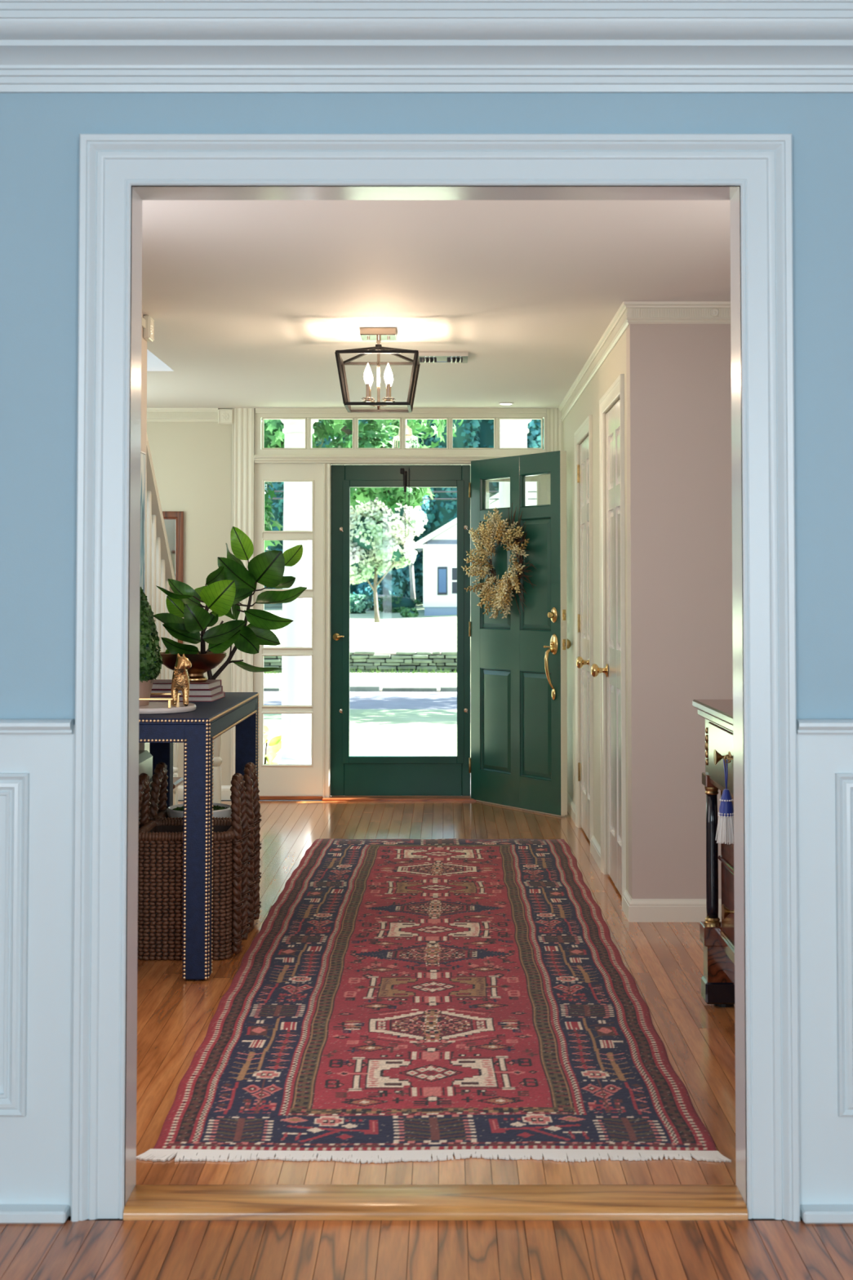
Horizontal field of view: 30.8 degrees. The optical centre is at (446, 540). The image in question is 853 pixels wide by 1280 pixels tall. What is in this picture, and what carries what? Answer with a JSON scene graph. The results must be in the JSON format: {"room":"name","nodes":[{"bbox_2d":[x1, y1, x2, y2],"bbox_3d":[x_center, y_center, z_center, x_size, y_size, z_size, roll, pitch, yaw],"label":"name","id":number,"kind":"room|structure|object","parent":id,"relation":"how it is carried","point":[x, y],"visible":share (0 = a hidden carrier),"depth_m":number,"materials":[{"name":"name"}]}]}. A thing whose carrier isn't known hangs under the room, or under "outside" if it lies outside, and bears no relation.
{"room":"dining room","nodes":[
{"label":"dining room","id":0,"kind":"room"},
{"bbox_2d":[138,313,146,750],"bbox_3d":[-1.280,0.229,4.774,0.120,2.370,3.022,0,-2,0],"label":"wall","id":1,"kind":"structure","parent":0,"point":[144,342],"depth_m":6.25,"materials":[{"name":"beige paint"}]},
{"bbox_2d":[139,450,146,594],"bbox_3d":[-1.206,0.060,5.844,0.026,0.832,0.597,0,-2,0],"label":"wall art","id":2,"kind":"object","parent":1,"relation":"attached to","point":[143,455],"visible":0.15,"depth_m":6.11,"materials":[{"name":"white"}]},
{"bbox_2d":[141,316,145,328],"bbox_3d":[-1.228,-0.915,4.778,0.041,0.082,2.910,0,-2,0],"label":"trim","id":3,"kind":"structure","parent":1,"relation":"attached to","point":[143,320],"depth_m":6.18,"materials":[{"name":"beige paint"}]},
{"bbox_2d":[142,315,154,342],"bbox_3d":[-1.205,-0.857,6.278,0.029,0.094,0.092,0,-2,0],"label":"trim","id":4,"kind":"structure","parent":1,"relation":"attached to","point":[148,331],"depth_m":6.24,"materials":[{"name":"beige paint"}]},
{"bbox_2d":[138,679,153,706],"bbox_3d":[-1.062,0.523,5.331,0.109,0.088,0.109,0,-2,0],"label":"pot","id":5,"kind":"object","parent":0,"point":[144,685],"depth_m":5.30,"materials":[{"name":"ceramic"}]},
{"bbox_2d":[146,408,232,785],"bbox_3d":[-1.859,0.385,9.452,1.123,2.370,0.120,0,-2,0],"label":"wall","id":6,"kind":"structure","parent":0,"point":[192,461],"depth_m":9.42,"materials":[{"name":"beige paint"}]},
{"bbox_2d":[162,511,183,644],"bbox_3d":[-1.802,0.346,9.381,0.416,1.042,0.022,0,-2,0],"label":"framed picture","id":7,"kind":"object","parent":6,"relation":"attached to","point":[173,520],"visible":0.14,"depth_m":9.39,"materials":[{"name":"brown wood"}]},
{"bbox_2d":[164,519,175,577],"bbox_3d":[-1.802,0.347,9.388,0.335,0.960,0.003,0,-2,0],"label":"mirror glass","id":8,"kind":"object","parent":7,"relation":"attached to","point":[170,524],"depth_m":9.40,"materials":[{"name":"white mirror"}]},
{"bbox_2d":[146,408,218,422],"bbox_3d":[-1.843,-0.761,9.416,0.915,0.082,0.029,0,-2,0],"label":"trim","id":9,"kind":"structure","parent":6,"relation":"attached to","point":[153,415],"depth_m":9.42,"materials":[{"name":"beige paint"}]},
{"bbox_2d":[177,785,231,799],"bbox_3d":[-1.800,1.524,9.348,1.000,0.085,0.014,0,-2,0],"label":"baseboard","id":10,"kind":"structure","parent":6,"relation":"attached to","point":[225,789],"depth_m":9.34,"materials":[{"name":"beige paint"}]},
{"bbox_2d":[217,408,233,424],"bbox_3d":[-1.340,-0.751,9.415,0.092,0.094,0.029,0,-2,0],"label":"trim","id":11,"kind":"structure","parent":6,"relation":"attached to","point":[225,416],"depth_m":9.40,"materials":[{"name":"beige paint"}]},
{"bbox_2d":[230,408,254,799],"bbox_3d":[-1.233,0.384,9.443,0.132,2.370,0.139,0,-2,0],"label":"trim","id":12,"kind":"structure","parent":6,"relation":"attached to","point":[243,425],"depth_m":9.40,"materials":[{"name":"beige paint"}]},
{"bbox_2d":[258,795,322,799],"bbox_3d":[-0.955,1.556,9.361,0.420,0.022,0.045,0,-2,0],"label":"trim","id":13,"kind":"structure","parent":6,"relation":"attached to","point":[262,797],"depth_m":9.34,"materials":[{"name":"brown wood"}]},
{"bbox_2d":[253,462,330,798],"bbox_3d":[-0.935,0.548,9.410,0.464,2.040,0.074,0,-2,0],"label":"window","id":14,"kind":"structure","parent":6,"relation":"in","point":[274,780],"depth_m":9.39,"materials":[{"name":"beige paint"}]},
{"bbox_2d":[0,93,852,1216],"bbox_3d":[0.000,0.112,3.204,5.200,2.500,0.123,0,-2,0],"label":"wall","id":15,"kind":"structure","parent":0,"point":[39,132],"depth_m":3.17,"materials":[{"name":"blue paint"}]},
{"bbox_2d":[0,1204,69,1223],"bbox_3d":[-1.679,1.347,3.097,1.843,0.024,0.044,0,-2,0],"label":"baseboard","id":16,"kind":"structure","parent":15,"relation":"attached to","point":[9,1213],"depth_m":3.08,"materials":[{"name":"white paint"}]},
{"bbox_2d":[0,719,73,734],"bbox_3d":[-1.679,0.378,3.135,1.842,0.030,0.029,0,-2,0],"label":"trim","id":17,"kind":"structure","parent":15,"relation":"attached to","point":[7,726],"depth_m":3.12,"materials":[{"name":"white paint"}]},
{"bbox_2d":[0,0,852,93],"bbox_3d":[0.000,-1.033,3.128,5.200,0.216,0.146,0,-2,0],"label":"trim","id":18,"kind":"structure","parent":15,"relation":"attached to","point":[46,46],"depth_m":3.12,"materials":[{"name":"white paint"}]},
{"bbox_2d":[71,133,799,1222],"bbox_3d":[-0.021,0.265,3.138,1.456,2.191,0.027,0,-2,0],"label":"trim","id":19,"kind":"structure","parent":15,"relation":"attached to","point":[762,164],"depth_m":3.15,"materials":[{"name":"white paint"}]},
{"bbox_2d":[796,719,852,734],"bbox_3d":[1.656,0.378,3.135,1.888,0.030,0.029,0,-2,0],"label":"trim","id":20,"kind":"structure","parent":15,"relation":"attached to","point":[804,726],"depth_m":3.12,"materials":[{"name":"white paint"}]},
{"bbox_2d":[800,1204,852,1223],"bbox_3d":[1.655,1.347,3.097,1.889,0.024,0.044,0,-2,0],"label":"baseboard","id":21,"kind":"structure","parent":15,"relation":"attached to","point":[809,1213],"depth_m":3.08,"materials":[{"name":"white paint"}]},
{"bbox_2d":[0,800,852,1279],"bbox_3d":[0.000,1.430,3.419,5.440,0.120,12.170,0,-2,0],"label":"floor","id":22,"kind":"structure","parent":0,"point":[664,960],"depth_m":3.31,"materials":[{"name":"brown wood"}]},
{"bbox_2d":[138,750,152,826],"bbox_3d":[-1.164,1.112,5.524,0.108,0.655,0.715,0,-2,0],"label":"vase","id":23,"kind":"object","parent":22,"relation":"on","point":[145,758],"visible":0.02,"depth_m":5.78,"materials":[{"name":"grey ceramic"}]},
{"bbox_2d":[144,435,222,804],"bbox_3d":[-1.631,0.052,5.912,1.333,2.800,3.278,0,-2,0],"label":"staircase","id":24,"kind":"structure","parent":22,"relation":"on","point":[158,566],"depth_m":6.87,"materials":[{"name":"beige paint"}]},
{"bbox_2d":[137,773,249,959],"bbox_3d":[-0.900,1.128,5.436,0.403,0.618,0.330,0,-2,0],"label":"woven basket","id":25,"kind":"object","parent":22,"relation":"on","point":[160,842],"visible":0.8,"depth_m":5.29,"materials":[{"name":"brown wicker"}]},
{"bbox_2d":[138,692,258,979],"bbox_3d":[-0.980,1.022,5.660,0.432,0.845,1.319,0,-2,0],"label":"console table","id":26,"kind":"object","parent":22,"relation":"on","point":[197,729],"visible":0.58,"depth_m":5.02,"materials":[{"name":"blue wood"}]},
{"bbox_2d":[138,693,195,714],"bbox_3d":[-1.030,0.562,5.339,0.332,0.052,0.332,0,-2,0],"label":"marble tray","id":27,"kind":"object","parent":26,"relation":"on","point":[153,708],"visible":0.51,"depth_m":5.23,"materials":[{"name":"white stone"}]},
{"bbox_2d":[138,586,163,706],"bbox_3d":[-1.062,0.363,5.336,0.170,0.410,0.169,0,-2,0],"label":"boxwood topiary","id":28,"kind":"object","parent":27,"relation":"on","point":[150,663],"visible":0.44,"depth_m":5.30,"materials":[{"name":"teal plant"}]},
{"bbox_2d":[171,653,191,706],"bbox_3d":[-0.904,0.474,5.272,0.066,0.180,0.145,0,-2,-13],"label":"animal figurine","id":29,"kind":"object","parent":27,"relation":"on","point":[180,680],"visible":1,"depth_m":5.24,"materials":[{"name":"gold metal"}]},
{"bbox_2d":[149,691,225,702],"bbox_3d":[-1.018,0.597,5.918,0.300,0.020,0.270,0,-2,2],"label":"book","id":30,"kind":"object","parent":26,"relation":"on","point":[191,699],"visible":0.42,"depth_m":5.79,"materials":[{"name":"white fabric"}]},
{"bbox_2d":[150,685,222,696],"bbox_3d":[-1.020,0.575,5.917,0.292,0.024,0.255,0,-2,1],"label":"book","id":31,"kind":"object","parent":30,"relation":"on","point":[211,692],"visible":0.38,"depth_m":5.79,"materials":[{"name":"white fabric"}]},
{"bbox_2d":[151,679,221,689],"bbox_3d":[-1.020,0.551,5.918,0.280,0.024,0.245,0,-2,2],"label":"book","id":32,"kind":"object","parent":31,"relation":"on","point":[158,684],"visible":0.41,"depth_m":5.80,"materials":[{"name":"white paper"}]},
{"bbox_2d":[159,651,226,682],"bbox_3d":[-0.973,0.485,5.917,0.272,0.109,0.272,0,-2,0],"label":"bronze bowl","id":33,"kind":"object","parent":32,"relation":"on","point":[201,664],"visible":0.73,"depth_m":5.84,"materials":[{"name":"metal"}]},
{"bbox_2d":[153,566,246,653],"bbox_3d":[-0.944,0.273,5.883,0.341,0.354,0.233,1,-2,-16],"label":"plant","id":34,"kind":"object","parent":33,"relation":"on","point":[218,594],"visible":0.95,"depth_m":5.85,"materials":[{"name":"green plant"}]},
{"bbox_2d":[206,526,306,679],"bbox_3d":[-0.761,0.278,6.104,0.414,0.670,0.233,0,-2,0],"label":"plant","id":35,"kind":"object","parent":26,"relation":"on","point":[266,569],"visible":0.84,"depth_m":6.07,"materials":[{"name":"green plant"}]},
{"bbox_2d":[148,762,262,933],"bbox_3d":[-0.900,1.139,5.780,0.403,0.618,0.330,0,-2,0],"label":"woven basket","id":36,"kind":"object","parent":22,"relation":"on","point":[158,793],"visible":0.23,"depth_m":5.72,"materials":[{"name":"brown wicker"}]},
{"bbox_2d":[166,803,231,817],"bbox_3d":[-0.920,1.210,5.778,0.244,0.433,0.244,0,-2,0],"label":"pot","id":37,"kind":"object","parent":36,"relation":"in","point":[220,810],"visible":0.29,"depth_m":5.74,"materials":[{"name":"white ceramic"}]},
{"bbox_2d":[321,794,475,802],"bbox_3d":[-0.223,1.566,9.391,1.045,0.024,0.205,0,-2,0],"label":"threshold","id":38,"kind":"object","parent":22,"relation":"on","point":[344,797],"depth_m":9.29,"materials":[{"name":"brown wood"}]},
{"bbox_2d":[136,838,731,1163],"bbox_3d":[-0.040,1.438,5.624,1.336,0.008,4.453,0,-2,0],"label":"runner rug","id":39,"kind":"object","parent":22,"relation":"on","point":[397,999],"visible":1,"depth_m":4.43,"materials":[{"name":"fabric"}]},
{"bbox_2d":[123,1184,747,1220],"bbox_3d":[-0.021,1.351,3.178,1.249,0.023,0.163,0,-2,0],"label":"threshold","id":40,"kind":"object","parent":22,"relation":"on","point":[145,1202],"depth_m":3.13,"materials":[{"name":"brown wood"}]},
{"bbox_2d":[692,699,734,1007],"bbox_3d":[1.049,0.933,4.151,0.592,0.922,1.280,0,-2,0],"label":"sideboard","id":41,"kind":"object","parent":22,"relation":"on","point":[717,937],"visible":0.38,"depth_m":4.67,"materials":[{"name":"brown wood"}]},
{"bbox_2d":[715,759,733,844],"bbox_3d":[0.761,0.709,4.208,0.057,0.227,0.056,0,-2,0],"label":"tassel","id":42,"kind":"object","parent":41,"relation":"hanging from","point":[726,828],"visible":0.94,"depth_m":4.19,"materials":[{"name":"blue fabric"}]},
{"bbox_2d":[141,200,730,408],"bbox_3d":[-0.470,-0.996,6.429,3.900,0.190,6.256,0,-2,0],"label":"ceiling","id":43,"kind":"structure","parent":0,"point":[251,304],"depth_m":5.65,"materials":[{"name":"white paint"}]},
{"bbox_2d":[334,327,420,412],"bbox_3d":[-0.288,-0.724,6.603,0.350,0.342,0.350,0,-2,0],"label":"lantern","id":44,"kind":"object","parent":43,"relation":"hanging from","point":[378,334],"visible":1,"depth_m":6.55,"materials":[{"name":"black metal"}]},
{"bbox_2d":[362,383,393,406],"bbox_3d":[-0.288,-0.660,6.601,0.130,0.177,0.129,0,-2,0],"label":"candle holder","id":45,"kind":"object","parent":44,"relation":"on","point":[368,397],"depth_m":6.55,"materials":[{"name":"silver metal"}]},
{"bbox_2d":[418,351,467,364],"bbox_3d":[-0.021,-0.857,7.312,0.247,0.030,0.220,0,-2,0],"label":"ceiling vent","id":46,"kind":"object","parent":43,"relation":"in","point":[460,357],"visible":0.91,"depth_m":7.23,"materials":[{"name":"silver metal"}]},
{"bbox_2d":[498,402,513,404],"bbox_3d":[0.355,-0.807,9.162,0.090,0.007,0.090,0,-2,0],"label":"recessed light","id":47,"kind":"object","parent":43,"relation":"in","point":[500,403],"visible":1,"depth_m":9.14,"materials":[{"name":"white"}]},
{"bbox_2d":[468,450,571,817],"bbox_3d":[0.412,0.531,9.011,0.181,2.044,0.876,1,-2,-35],"label":"door","id":48,"kind":"structure","parent":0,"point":[518,759],"depth_m":8.92,"materials":[{"name":"green paint"}]},
{"bbox_2d":[461,503,536,618],"bbox_3d":[0.293,0.121,9.030,0.139,0.675,0.640,1,-2,-35],"label":"wreath","id":49,"kind":"object","parent":48,"relation":"hanging from","point":[493,531],"visible":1,"depth_m":9.02,"materials":[{"name":"brown"}]},
{"bbox_2d":[485,474,546,508],"bbox_3d":[0.396,0.549,9.418,0.432,2.040,0.058,0,-2,0],"label":"window","id":50,"kind":"structure","parent":48,"relation":"in","point":[541,480],"depth_m":9.42,"materials":[{"name":"beige paint"}]},
{"bbox_2d":[563,330,628,892],"bbox_3d":[0.785,0.328,7.728,0.150,2.370,3.570,0,-2,0],"label":"wall","id":51,"kind":"structure","parent":0,"point":[615,365],"depth_m":7.40,"materials":[{"name":"beige paint"}]},
{"bbox_2d":[324,462,471,796],"bbox_3d":[-0.278,0.528,9.472,1.779,2.085,0.152,0,-2,0],"label":"trim","id":52,"kind":"structure","parent":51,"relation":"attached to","point":[331,464],"depth_m":9.46,"materials":[{"name":"beige paint"}]},
{"bbox_2d":[253,408,546,462],"bbox_3d":[-0.278,-0.635,9.438,1.779,0.332,0.096,0,-2,0],"label":"window","id":53,"kind":"structure","parent":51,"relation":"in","point":[260,414],"depth_m":9.42,"materials":[{"name":"beige paint"}]},
{"bbox_2d":[330,465,470,795],"bbox_3d":[-0.283,0.547,9.455,0.863,2.014,0.092,0,-2,-3],"label":"door","id":54,"kind":"structure","parent":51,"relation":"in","point":[350,775],"depth_m":9.43,"materials":[{"name":"green paint"}]},
{"bbox_2d":[546,408,563,504],"bbox_3d":[0.661,0.384,9.443,0.098,2.370,0.139,0,-2,0],"label":"trim","id":55,"kind":"structure","parent":51,"relation":"attached to","point":[554,423],"depth_m":9.41,"materials":[{"name":"beige paint"}]},
{"bbox_2d":[567,792,575,824],"bbox_3d":[0.703,1.507,8.830,0.014,0.085,1.050,0,-2,0],"label":"baseboard","id":56,"kind":"structure","parent":51,"relation":"attached to","point":[571,805],"depth_m":8.63,"materials":[{"name":"beige paint"}]},
{"bbox_2d":[576,435,590,840],"bbox_3d":[0.696,0.493,7.920,0.111,2.027,0.727,0,-2,0],"label":"door","id":57,"kind":"structure","parent":51,"relation":"in","point":[582,661],"depth_m":8.02,"materials":[{"name":"white paint"}]},
{"bbox_2d":[574,414,593,853],"bbox_3d":[0.702,0.462,7.914,0.016,2.113,0.856,0,-2,0],"label":"trim","id":58,"kind":"structure","parent":51,"relation":"attached to","point":[586,428],"depth_m":7.97,"materials":[{"name":"beige paint"}]},
{"bbox_2d":[591,835,600,870],"bbox_3d":[0.703,1.453,7.201,0.014,0.085,0.510,0,-2,0],"label":"baseboard","id":59,"kind":"structure","parent":51,"relation":"attached to","point":[595,846],"depth_m":7.22,"materials":[{"name":"beige paint"}]},
{"bbox_2d":[591,400,622,896],"bbox_3d":[0.696,0.443,6.552,0.111,2.037,0.717,0,-2,0],"label":"door","id":60,"kind":"structure","parent":51,"relation":"in","point":[612,669],"depth_m":6.62,"materials":[{"name":"white paint"}]},
{"bbox_2d":[599,373,626,910],"bbox_3d":[0.702,0.412,6.560,0.016,2.123,0.846,0,-2,0],"label":"trim","id":61,"kind":"structure","parent":51,"relation":"attached to","point":[616,390],"depth_m":6.58,"materials":[{"name":"beige paint"}]},
{"bbox_2d":[558,301,730,421],"bbox_3d":[1.020,-0.819,7.690,0.679,0.082,3.482,0,-2,0],"label":"trim","id":62,"kind":"structure","parent":51,"relation":"attached to","point":[628,313],"depth_m":5.97,"materials":[{"name":"beige paint"}]},
{"bbox_2d":[626,324,733,898],"bbox_3d":[1.095,0.270,6.003,0.770,2.370,0.123,0,-2,0],"label":"wall","id":63,"kind":"structure","parent":0,"point":[679,478],"depth_m":5.95,"materials":[{"name":"beige paint"}]},
{"bbox_2d":[622,888,721,922],"bbox_3d":[1.028,1.413,5.998,0.664,0.085,0.217,0,-2,0],"label":"baseboard","id":64,"kind":"structure","parent":63,"relation":"attached to","point":[636,910],"depth_m":5.89,"materials":[{"name":"beige paint"}]},
{"label":"outside","id":65,"kind":"structure","parent":0,"visible":0},
{"bbox_2d":[264,490,536,492],"bbox_3d":[0.000,-1.010,30.050,28.000,0.169,0.025,0,-2,0],"label":"utility wire","id":66,"kind":"object","parent":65,"point":[267,491],"visible":0.04,"depth_m":30.03,"materials":[{"name":"grey"}]},
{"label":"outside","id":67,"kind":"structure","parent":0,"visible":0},
{"bbox_2d":[268,497,537,499],"bbox_3d":[0.000,-0.870,30.045,28.000,0.169,0.025,0,-2,0],"label":"utility wire","id":68,"kind":"object","parent":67,"point":[268,498],"visible":0.04,"depth_m":30.03,"materials":[{"name":"grey"}]},
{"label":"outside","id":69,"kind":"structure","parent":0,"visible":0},
{"bbox_2d":[263,709,457,763],"bbox_3d":[0.000,2.425,17.579,90.000,0.093,12.500,0,-2,0],"label":"lawn","id":70,"kind":"structure","parent":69,"point":[372,732],"depth_m":20.04,"materials":[{"name":"green plant"}]},
{"bbox_2d":[263,725,281,764],"bbox_3d":[-1.397,1.850,11.941,0.387,0.848,0.313,1,-2,-16],"label":"plant","id":71,"kind":"object","parent":70,"relation":"on","point":[275,743],"visible":0.19,"depth_m":11.95,"materials":[{"name":"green plant"}]},
{"bbox_2d":[261,419,463,551],"bbox_3d":[-4.027,-1.262,22.477,9.520,7.804,7.174,0,-2,3],"label":"maple tree","id":72,"kind":"object","parent":70,"relation":"on","point":[273,436],"visible":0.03,"depth_m":20.11,"materials":[{"name":"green plant"}]},
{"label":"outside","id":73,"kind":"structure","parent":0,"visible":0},
{"bbox_2d":[263,603,457,653],"bbox_3d":[0.000,2.698,67.423,90.000,1.871,65.050,0,-2,0],"label":"ground","id":74,"kind":"structure","parent":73,"point":[394,633],"depth_m":44.88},
{"bbox_2d":[264,481,283,604],"bbox_3d":[-7.876,-3.746,77.624,3.028,14.747,4.982,0,-2,4],"label":"tree","id":75,"kind":"object","parent":74,"relation":"on","point":[275,504],"visible":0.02,"depth_m":76.04,"materials":[{"name":"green plant"}]},
{"bbox_2d":[275,420,334,553],"bbox_3d":[-6.237,-2.649,71.121,3.167,12.383,4.846,0,-2,-2],"label":"tree","id":76,"kind":"object","parent":74,"relation":"on","point":[326,442],"visible":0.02,"depth_m":70.15,"materials":[{"name":"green plant"}]},
{"bbox_2d":[330,419,360,595],"bbox_3d":[-4.553,-3.856,77.618,3.217,15.010,4.762,0,-2,11],"label":"tree","id":77,"kind":"object","parent":74,"relation":"on","point":[352,587],"visible":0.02,"depth_m":75.43,"materials":[{"name":"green plant"}]},
{"bbox_2d":[349,594,373,613],"bbox_3d":[-3.579,2.609,61.940,1.319,0.942,1.305,0,-2,0],"label":"shrub","id":78,"kind":"object","parent":74,"relation":"on","point":[359,604],"visible":0.66,"depth_m":61.59,"materials":[{"name":"green plant"}]},
{"bbox_2d":[358,582,396,610],"bbox_3d":[-2.939,2.444,65.552,1.747,1.365,1.305,0,-2,0],"label":"shrub","id":79,"kind":"object","parent":74,"relation":"on","point":[368,591],"visible":0.3,"depth_m":65.28,"materials":[{"name":"teal plant"}]},
{"bbox_2d":[350,419,415,598],"bbox_3d":[-2.913,-2.239,70.991,3.165,11.681,4.668,0,-2,9],"label":"tree","id":80,"kind":"object","parent":74,"relation":"on","point":[398,580],"visible":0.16,"depth_m":69.29,"materials":[{"name":"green plant"}]},
{"bbox_2d":[350,497,427,622],"bbox_3d":[-2.264,0.190,51.013,3.362,5.046,2.303,0,-2,4],"label":"tree","id":81,"kind":"object","parent":74,"relation":"on","point":[377,535],"visible":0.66,"depth_m":50.36,"materials":[{"name":"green plant"}]},
{"bbox_2d":[377,594,408,598],"bbox_3d":[-2.223,2.389,64.156,1.363,0.269,0.160,0,-2,0],"label":"fallen log","id":82,"kind":"object","parent":74,"relation":"on","point":[378,596],"visible":0.24,"depth_m":64.11,"materials":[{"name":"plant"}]},
{"bbox_2d":[377,594,422,613],"bbox_3d":[-1.901,2.644,62.959,1.946,0.921,1.325,0,-2,0],"label":"shrub","id":83,"kind":"object","parent":74,"relation":"on","point":[393,604],"visible":0.8,"depth_m":62.67,"materials":[{"name":"teal plant"}]},
{"bbox_2d":[400,607,418,617],"bbox_3d":[-1.354,2.700,57.239,0.716,0.450,1.273,0,-2,0],"label":"shrub","id":84,"kind":"object","parent":74,"relation":"on","point":[405,612],"visible":0.97,"depth_m":56.88,"materials":[{"name":"teal plant"}]},
{"bbox_2d":[404,419,433,603],"bbox_3d":[-1.203,-3.625,77.608,3.145,14.278,4.877,0,-2,-3],"label":"tree","id":85,"kind":"object","parent":74,"relation":"on","point":[418,564],"visible":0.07,"depth_m":75.72,"materials":[{"name":"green plant"}]},
{"bbox_2d":[408,495,429,601],"bbox_3d":[-1.641,0.099,66.030,1.872,5.304,1.722,0,-2,0],"label":"birch trunk","id":86,"kind":"object","parent":74,"relation":"on","point":[412,592],"visible":0.1,"depth_m":65.89,"materials":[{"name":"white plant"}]},
{"bbox_2d":[422,419,489,537],"bbox_3d":[0.455,-2.745,71.104,3.130,12.392,4.941,0,-2,-4],"label":"tree","id":87,"kind":"object","parent":74,"relation":"on","point":[442,512],"visible":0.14,"depth_m":69.71,"materials":[{"name":"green plant"}]},
{"bbox_2d":[414,481,537,615],"bbox_3d":[3.670,0.417,61.985,9.660,6.148,8.770,0,-2,0],"label":"house","id":88,"kind":"structure","parent":74,"relation":"on","point":[439,548],"depth_m":57.98,"materials":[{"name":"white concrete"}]},
{"bbox_2d":[437,566,447,595],"bbox_3d":[-0.135,1.523,57.951,0.370,1.050,0.059,0,-2,0],"label":"window","id":89,"kind":"structure","parent":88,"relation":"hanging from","point":[442,571],"depth_m":57.90,"materials":[{"name":"blue glass"}]},
{"bbox_2d":[471,419,498,497],"bbox_3d":[2.125,-4.091,77.643,3.187,14.690,4.883,0,-2,2],"label":"tree","id":90,"kind":"object","parent":74,"relation":"on","point":[486,436],"visible":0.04,"depth_m":76.28,"materials":[{"name":"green plant"}]},
{"bbox_2d":[497,418,543,493],"bbox_3d":[3.819,-3.123,71.136,3.240,12.669,4.926,0,-2,0],"label":"tree","id":91,"kind":"object","parent":74,"relation":"on","point":[534,436],"visible":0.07,"depth_m":69.66,"materials":[{"name":"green plant"}]},
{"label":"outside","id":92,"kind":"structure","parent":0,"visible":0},
{"bbox_2d":[263,672,457,690],"bbox_3d":[0.000,2.855,31.598,90.000,0.024,6.350,0,-2,0],"label":"verge","id":93,"kind":"structure","parent":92,"point":[437,680],"depth_m":31.60,"materials":[{"name":"green plant"}]},
{"bbox_2d":[263,666,456,674],"bbox_3d":[-0.504,2.869,34.258,11.007,0.170,0.568,0,-2,0],"label":"grass tuft","id":94,"kind":"object","parent":93,"relation":"on","point":[424,669],"visible":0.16,"depth_m":34.22,"materials":[{"name":"green plant"}]},
{"bbox_2d":[263,650,457,672],"bbox_3d":[-0.298,2.762,34.913,11.417,0.546,0.630,0,-2,0],"label":"stone wall","id":95,"kind":"structure","parent":93,"relation":"on","point":[407,660],"depth_m":34.64,"materials":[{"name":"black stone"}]},
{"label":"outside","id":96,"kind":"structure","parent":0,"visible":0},
{"bbox_2d":[263,691,457,709],"bbox_3d":[0.000,2.704,26.125,90.000,0.024,4.600,0,-2,0],"label":"road","id":97,"kind":"structure","parent":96,"point":[357,700],"depth_m":26.20,"materials":[{"name":"grey asphalt"}]},
{"bbox_2d":[263,685,457,692],"bbox_3d":[-0.284,2.735,28.415,15.432,0.129,0.140,0,-2,0],"label":"curb","id":98,"kind":"object","parent":97,"relation":"on","point":[352,688],"visible":0.2,"depth_m":28.34,"materials":[{"name":"grey concrete"}]},
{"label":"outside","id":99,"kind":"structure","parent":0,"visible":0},
{"bbox_3d":[-0.300,1.713,10.449,4.600,0.100,1.900,0,-2,0],"label":"trim","id":100,"kind":"structure","parent":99,"visible":0},
{"bbox_2d":[278,419,318,764],"bbox_3d":[-1.072,0.382,11.194,0.280,2.610,0.280,0,-2,0],"label":"porch column","id":101,"kind":"structure","parent":100,"relation":"on","point":[297,496],"depth_m":11.10,"materials":[{"name":"white"}]},
{"bbox_3d":[-0.300,-1.094,10.567,4.600,0.300,1.950,0,-2,0],"label":"trim","id":102,"kind":"structure","parent":101,"relation":"on","visible":0},
{"bbox_2d":[392,419,417,448],"bbox_3d":[-0.280,-0.812,10.633,0.177,0.660,0.177,0,-2,0],"label":"pendant","id":103,"kind":"object","parent":102,"relation":"hanging from","point":[409,437],"visible":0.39,"depth_m":10.60,"materials":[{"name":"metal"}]},
{"bbox_2d":[498,419,531,507],"bbox_3d":[0.487,0.382,11.194,0.280,2.610,0.280,0,-2,0],"label":"porch column","id":104,"kind":"structure","parent":100,"relation":"on","point":[513,433],"depth_m":11.14,"materials":[{"name":"white paint"}]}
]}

